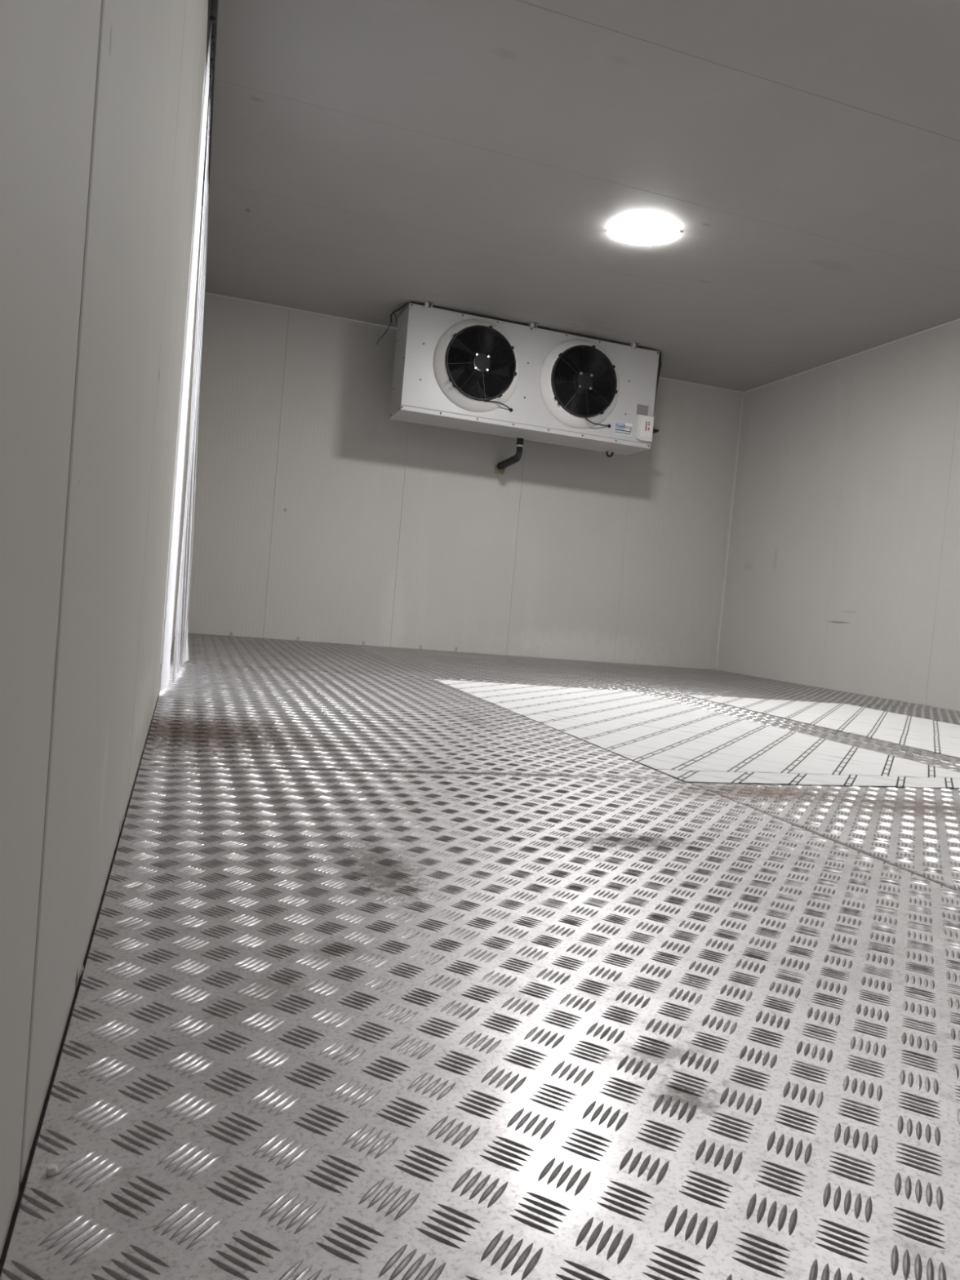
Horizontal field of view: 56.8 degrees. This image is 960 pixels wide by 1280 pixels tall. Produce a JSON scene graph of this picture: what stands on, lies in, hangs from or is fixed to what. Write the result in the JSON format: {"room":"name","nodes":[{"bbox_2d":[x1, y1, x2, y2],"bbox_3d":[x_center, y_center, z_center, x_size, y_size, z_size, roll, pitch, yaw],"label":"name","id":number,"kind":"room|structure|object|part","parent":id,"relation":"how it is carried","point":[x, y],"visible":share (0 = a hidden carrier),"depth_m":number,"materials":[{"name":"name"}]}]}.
{"room":"walk-in cold room","nodes":[
{"label":"walk-in cold room","id":0,"kind":"room"},
{"bbox_2d":[0,0,208,1258],"bbox_3d":[-0.984,-1.098,2.736,0.160,2.650,7.499,4,2,-18],"label":"wall","id":1,"kind":"structure","parent":0,"point":[101,100],"depth_m":0.56,"materials":[{"name":"white metal"}]},
{"bbox_3d":[-0.051,-0.829,0.034,0.050,2.420,0.943,4,2,-18],"label":"wall panel","id":2,"kind":"part","parent":1,"relation":"part of","materials":[{"name":"white metal"}]},
{"bbox_2d":[77,964,84,982],"bbox_3d":[-0.360,0.302,0.801,0.005,0.016,0.020,4,2,-18],"label":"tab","id":3,"kind":"object","parent":1,"relation":"attached to","point":[82,966],"visible":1,"depth_m":0.80,"materials":[{"name":"grey metal"}]},
{"bbox_3d":[-0.637,-0.948,1.832,0.050,2.420,0.943,4,2,-18],"label":"wall panel","id":4,"kind":"part","parent":1,"relation":"part of","materials":[{"name":"white metal"}]},
{"bbox_3d":[-0.865,-0.994,2.529,0.050,2.420,0.513,4,2,-18],"label":"wall panel","id":5,"kind":"part","parent":1,"relation":"part of","materials":[{"name":"white metal"}]},
{"bbox_3d":[-2.028,-1.231,6.091,0.050,2.420,0.362,4,2,-18],"label":"wall panel","id":6,"kind":"part","parent":1,"relation":"part of","materials":[{"name":"white metal"}]},
{"bbox_2d":[160,60,205,657],"bbox_3d":[-1.188,-0.883,3.300,0.158,2.043,1.136,4,2,-18],"label":"door frame","id":7,"kind":"structure","parent":1,"relation":"attached to","point":[205,60],"depth_m":3.83,"materials":[{"name":"white metal"}]},
{"bbox_3d":[-1.823,-1.190,5.465,0.050,2.420,0.943,4,2,-18],"label":"wall panel","id":8,"kind":"part","parent":1,"relation":"part of","materials":[{"name":"white metal"}]},
{"bbox_3d":[-1.529,-1.130,4.564,0.050,2.420,0.943,4,2,-18],"label":"wall panel","id":9,"kind":"part","parent":1,"relation":"part of","materials":[{"name":"white metal"}]},
{"bbox_2d":[158,0,217,692],"bbox_3d":[-1.035,-0.914,3.248,0.090,2.113,1.680,4,2,-18],"label":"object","id":10,"kind":"object","parent":1,"relation":"hanging from","point":[206,132],"visible":1,"depth_m":2.93,"materials":[{"name":"plastic"}]},
{"bbox_3d":[-0.976,-1.934,3.200,0.026,0.070,1.680,4,2,-18],"label":"rail","id":11,"kind":"part","parent":10,"relation":"part of","materials":[{"name":"silver metal"}]},
{"bbox_3d":[-1.339,-1.091,3.981,0.050,2.420,0.273,4,2,-18],"label":"wall panel","id":12,"kind":"part","parent":1,"relation":"part of","materials":[{"name":"white metal"}]},
{"bbox_3d":[-1.030,-2.072,3.273,0.050,0.360,1.123,4,2,-18],"label":"wall panel","id":13,"kind":"part","parent":1,"relation":"part of","materials":[{"name":"white metal"}]},
{"bbox_2d":[178,292,742,670],"bbox_3d":[0.032,-1.172,7.046,4.857,2.650,0.160,4,2,-18],"label":"wall","id":14,"kind":"structure","parent":0,"point":[321,516],"depth_m":6.82,"materials":[{"name":"white metal"}]},
{"bbox_3d":[-1.806,-1.223,6.385,0.654,2.420,0.050,4,2,-18],"label":"wall panel","id":15,"kind":"part","parent":14,"relation":"part of","materials":[{"name":"white metal"}]},
{"bbox_3d":[-1.045,-1.165,6.637,0.952,2.420,0.050,4,2,-18],"label":"wall panel","id":16,"kind":"part","parent":14,"relation":"part of","materials":[{"name":"white metal"}]},
{"bbox_3d":[-0.143,-1.097,6.936,0.952,2.420,0.050,4,2,-18],"label":"wall panel","id":17,"kind":"part","parent":14,"relation":"part of","materials":[{"name":"white metal"}]},
{"bbox_2d":[201,291,742,392],"bbox_3d":[0.154,-2.285,6.926,4.452,0.010,0.010,4,2,-18],"label":"trim","id":18,"kind":"structure","parent":14,"relation":"attached to","point":[202,291],"depth_m":6.52,"materials":[{"name":"white metal"}]},
{"bbox_2d":[493,436,524,475],"bbox_3d":[0.221,-1.409,6.804,0.098,0.241,0.408,4,2,-18],"label":"drain pipe","id":19,"kind":"object","parent":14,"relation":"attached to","point":[503,464],"visible":1,"depth_m":6.70,"materials":[{"name":"black plastic"}]},
{"bbox_3d":[0.759,-1.030,7.235,0.952,2.420,0.050,4,2,-18],"label":"wall panel","id":20,"kind":"part","parent":14,"relation":"part of","materials":[{"name":"white metal"}]},
{"bbox_3d":[1.661,-0.962,7.534,0.952,2.420,0.050,4,2,-18],"label":"wall panel","id":21,"kind":"part","parent":14,"relation":"part of","materials":[{"name":"white metal"}]},
{"bbox_3d":[2.155,-0.924,7.698,0.091,2.420,0.050,4,2,-18],"label":"wall panel","id":22,"kind":"part","parent":14,"relation":"part of","materials":[{"name":"white metal"}]},
{"bbox_2d":[715,392,743,667],"bbox_3d":[2.160,-0.942,7.671,0.010,2.377,0.010,4,2,-18],"label":"trim","id":23,"kind":"structure","parent":14,"relation":"attached to","point":[743,393],"depth_m":7.67,"materials":[{"name":"white metal"}]},
{"bbox_2d":[0,631,959,1279],"bbox_3d":[0.505,0.388,3.400,5.946,0.202,7.569,4,2,-18],"label":"floor","id":24,"kind":"structure","parent":0,"point":[392,971],"depth_m":0.84,"materials":[{"name":"silver metal"}]},
{"bbox_2d":[45,1164,57,1176],"bbox_3d":[-0.264,0.326,0.547,0.007,0.005,0.007,4,2,-18],"label":"rivet","id":25,"kind":"object","parent":24,"relation":"on","point":[51,1170],"visible":1,"depth_m":0.55,"materials":[{"name":"silver metal"}]},
{"bbox_3d":[-1.204,0.067,5.338,1.217,0.004,2.464,4,2,-18],"label":"plate","id":26,"kind":"part","parent":24,"relation":"part of","materials":[{"name":"silver metal"}]},
{"bbox_3d":[-0.460,0.219,3.058,1.217,0.004,2.337,4,2,-18],"label":"plate","id":27,"kind":"part","parent":24,"relation":"part of","materials":[{"name":"silver metal"}]},
{"bbox_3d":[-0.049,0.154,5.721,1.217,0.004,2.464,4,2,-18],"label":"plate","id":28,"kind":"part","parent":24,"relation":"part of","materials":[{"name":"silver metal"}]},
{"bbox_3d":[1.106,0.241,6.104,1.217,0.004,2.464,4,2,-18],"label":"plate","id":29,"kind":"part","parent":24,"relation":"part of","materials":[{"name":"silver metal"}]},
{"bbox_3d":[0.696,0.306,3.441,1.217,0.004,2.337,4,2,-18],"label":"plate","id":30,"kind":"part","parent":24,"relation":"part of","materials":[{"name":"silver metal"}]},
{"bbox_2d":[433,679,959,777],"bbox_3d":[0.615,0.295,3.414,1.070,0.003,2.150,4,2,-18],"label":"sheet","id":31,"kind":"object","parent":24,"relation":"on","point":[654,732],"visible":1,"depth_m":2.97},
{"bbox_3d":[2.060,0.313,6.420,0.791,0.004,2.464,4,2,-18],"label":"plate","id":32,"kind":"part","parent":24,"relation":"part of","materials":[{"name":"silver metal"}]},
{"bbox_3d":[1.851,0.393,3.824,1.217,0.004,2.337,4,2,-18],"label":"plate","id":33,"kind":"part","parent":24,"relation":"part of","materials":[{"name":"silver metal"}]},
{"bbox_2d":[657,768,959,788],"bbox_3d":[0.969,0.367,2.323,1.065,0.003,0.138,4,2,-18],"label":"sheet","id":34,"kind":"object","parent":24,"relation":"on","point":[732,777],"visible":1,"depth_m":2.28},
{"bbox_2d":[681,693,959,737],"bbox_3d":[1.760,0.364,4.263,1.060,0.003,1.248,4,2,-18],"label":"sheet","id":35,"kind":"object","parent":24,"relation":"on","point":[849,718],"visible":1,"depth_m":4.20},
{"bbox_3d":[1.435,0.456,1.174,1.217,0.004,2.435,4,2,-18],"label":"plate","id":36,"kind":"part","parent":24,"relation":"part of","materials":[{"name":"silver metal"}]},
{"bbox_3d":[2.804,0.465,4.140,0.791,0.004,2.337,4,2,-18],"label":"plate","id":37,"kind":"part","parent":24,"relation":"part of","materials":[{"name":"silver metal"}]},
{"bbox_2d":[852,733,959,757],"bbox_3d":[2.285,0.470,2.679,1.055,0.003,2.088,4,2,-18],"label":"sheet","id":38,"kind":"object","parent":24,"relation":"on","point":[949,746],"visible":1,"depth_m":3.39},
{"bbox_2d":[201,0,959,392],"bbox_3d":[1.286,-2.158,3.485,4.857,0.200,7.569,4,2,-18],"label":"ceiling","id":39,"kind":"structure","parent":0,"point":[370,159],"depth_m":4.03,"materials":[{"name":"white metal"}]},
{"bbox_3d":[0.281,-2.286,6.548,4.557,0.050,0.898,4,2,-18],"label":"panel","id":40,"kind":"part","parent":39,"relation":"part of","materials":[{"name":"white metal"}]},
{"bbox_2d":[376,301,661,457],"bbox_3d":[0.329,-1.858,6.443,2.132,0.784,0.508,4,2,-18],"label":"cooler","id":41,"kind":"object","parent":39,"relation":"hanging from","point":[452,370],"visible":1,"depth_m":6.31,"materials":[{"name":"white metal"}]},
{"bbox_3d":[-0.557,-1.956,6.220,0.018,0.686,0.351,4,2,-18],"label":"panel","id":42,"kind":"part","parent":41,"relation":"part of","materials":[{"name":"white metal"}]},
{"bbox_3d":[-0.145,-1.918,6.105,0.177,0.190,0.040,4,2,-18],"label":"blade","id":43,"kind":"part","parent":41,"relation":"part of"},
{"bbox_3d":[-0.077,-1.779,6.142,0.180,0.201,0.021,5,2,-2],"label":"blade","id":44,"kind":"part","parent":41,"relation":"part of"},
{"bbox_3d":[-0.043,-2.067,6.124,0.211,0.162,0.036,4,2,-30],"label":"blade","id":45,"kind":"part","parent":41,"relation":"part of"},
{"bbox_3d":[0.013,-1.906,6.092,0.121,0.121,0.006,4,2,-18],"label":"guard plate","id":46,"kind":"part","parent":41,"relation":"part of","materials":[{"name":"black plastic"}]},
{"bbox_3d":[0.097,-1.783,6.193,0.221,0.162,0.040,4,2,-18],"label":"blade","id":47,"kind":"part","parent":41,"relation":"part of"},
{"bbox_3d":[0.138,-1.993,6.193,0.169,0.222,0.040,4,2,-18],"label":"blade","id":48,"kind":"part","parent":41,"relation":"part of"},
{"bbox_2d":[389,404,650,455],"bbox_3d":[0.312,-1.528,6.520,1.920,0.033,0.373,4,2,-18],"label":"drip tray","id":49,"kind":"object","parent":41,"relation":"on","point":[428,415],"depth_m":6.42,"materials":[{"name":"white metal"}]},
{"bbox_3d":[0.599,-1.754,6.359,0.167,0.224,0.040,4,2,-18],"label":"blade","id":50,"kind":"part","parent":41,"relation":"part of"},
{"bbox_3d":[0.618,-1.954,6.352,0.212,0.167,0.040,4,2,-18],"label":"blade","id":51,"kind":"part","parent":41,"relation":"part of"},
{"bbox_3d":[0.753,-1.850,6.337,0.121,0.121,0.006,4,2,-18],"label":"guard plate","id":52,"kind":"part","parent":41,"relation":"part of","materials":[{"name":"black plastic"}]},
{"bbox_3d":[0.771,-1.993,6.399,0.187,0.188,0.021,3,3,-35],"label":"blade","id":53,"kind":"part","parent":41,"relation":"part of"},
{"bbox_3d":[0.795,-1.698,6.426,0.215,0.167,0.040,4,2,-18],"label":"blade","id":54,"kind":"part","parent":41,"relation":"part of","materials":[{"name":"black plastic"}]},
{"bbox_3d":[0.880,-1.876,6.442,0.168,0.198,0.040,4,2,-18],"label":"blade","id":55,"kind":"part","parent":41,"relation":"part of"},
{"bbox_3d":[1.210,-1.712,6.604,0.095,0.075,0.001,4,2,-18],"label":"rating plate","id":56,"kind":"part","parent":41,"relation":"part of","materials":[{"name":"grey metal"}]},
{"bbox_3d":[0.570,-2.227,5.661,4.557,0.050,0.969,4,2,-18],"label":"panel","id":57,"kind":"part","parent":39,"relation":"part of","materials":[{"name":"white metal"}]},
{"bbox_3d":[0.870,-2.166,4.741,4.557,0.050,0.969,4,2,-18],"label":"panel","id":58,"kind":"part","parent":39,"relation":"part of","materials":[{"name":"white metal"}]},
{"bbox_3d":[1.171,-2.105,3.821,4.557,0.050,0.969,4,2,-18],"label":"panel","id":59,"kind":"part","parent":39,"relation":"part of","materials":[{"name":"white metal"}]},
{"bbox_2d":[604,217,683,244],"bbox_3d":[0.855,-2.127,4.628,0.308,0.021,0.308,3,3,-37],"label":"recessed light","id":60,"kind":"object","parent":39,"relation":"in","point":[641,231],"visible":1,"depth_m":4.60,"materials":[{"name":"plastic"}]},
{"bbox_3d":[1.471,-2.044,2.900,4.557,0.050,0.969,4,2,-18],"label":"panel","id":61,"kind":"part","parent":39,"relation":"part of","materials":[{"name":"white metal"}]},
{"bbox_2d":[716,320,959,711],"bbox_3d":[3.388,-0.769,4.185,0.160,2.650,7.499,4,2,-18],"label":"wall","id":62,"kind":"structure","parent":0,"point":[842,574],"depth_m":6.23,"materials":[{"name":"white metal"}]},
{"bbox_3d":[2.242,-0.909,7.498,0.050,2.420,0.383,4,2,-18],"label":"wall panel","id":63,"kind":"part","parent":62,"relation":"part of","materials":[{"name":"white metal"}]},
{"bbox_3d":[2.451,-0.867,6.858,0.050,2.420,0.964,4,2,-18],"label":"wall panel","id":64,"kind":"part","parent":62,"relation":"part of","materials":[{"name":"white metal"}]},
{"bbox_2d":[743,318,959,392],"bbox_3d":[3.387,-1.898,4.186,0.010,0.010,7.242,4,2,-18],"label":"trim","id":65,"kind":"structure","parent":62,"relation":"attached to","point":[958,318],"depth_m":6.29,"materials":[{"name":"white metal"}]},
{"bbox_3d":[2.750,-0.806,5.943,0.050,2.420,0.964,4,2,-18],"label":"wall panel","id":66,"kind":"part","parent":62,"relation":"part of","materials":[{"name":"white metal"}]},
{"bbox_3d":[3.049,-0.745,5.027,0.050,2.420,0.964,4,2,-18],"label":"wall panel","id":67,"kind":"part","parent":62,"relation":"part of","materials":[{"name":"white metal"}]}
]}

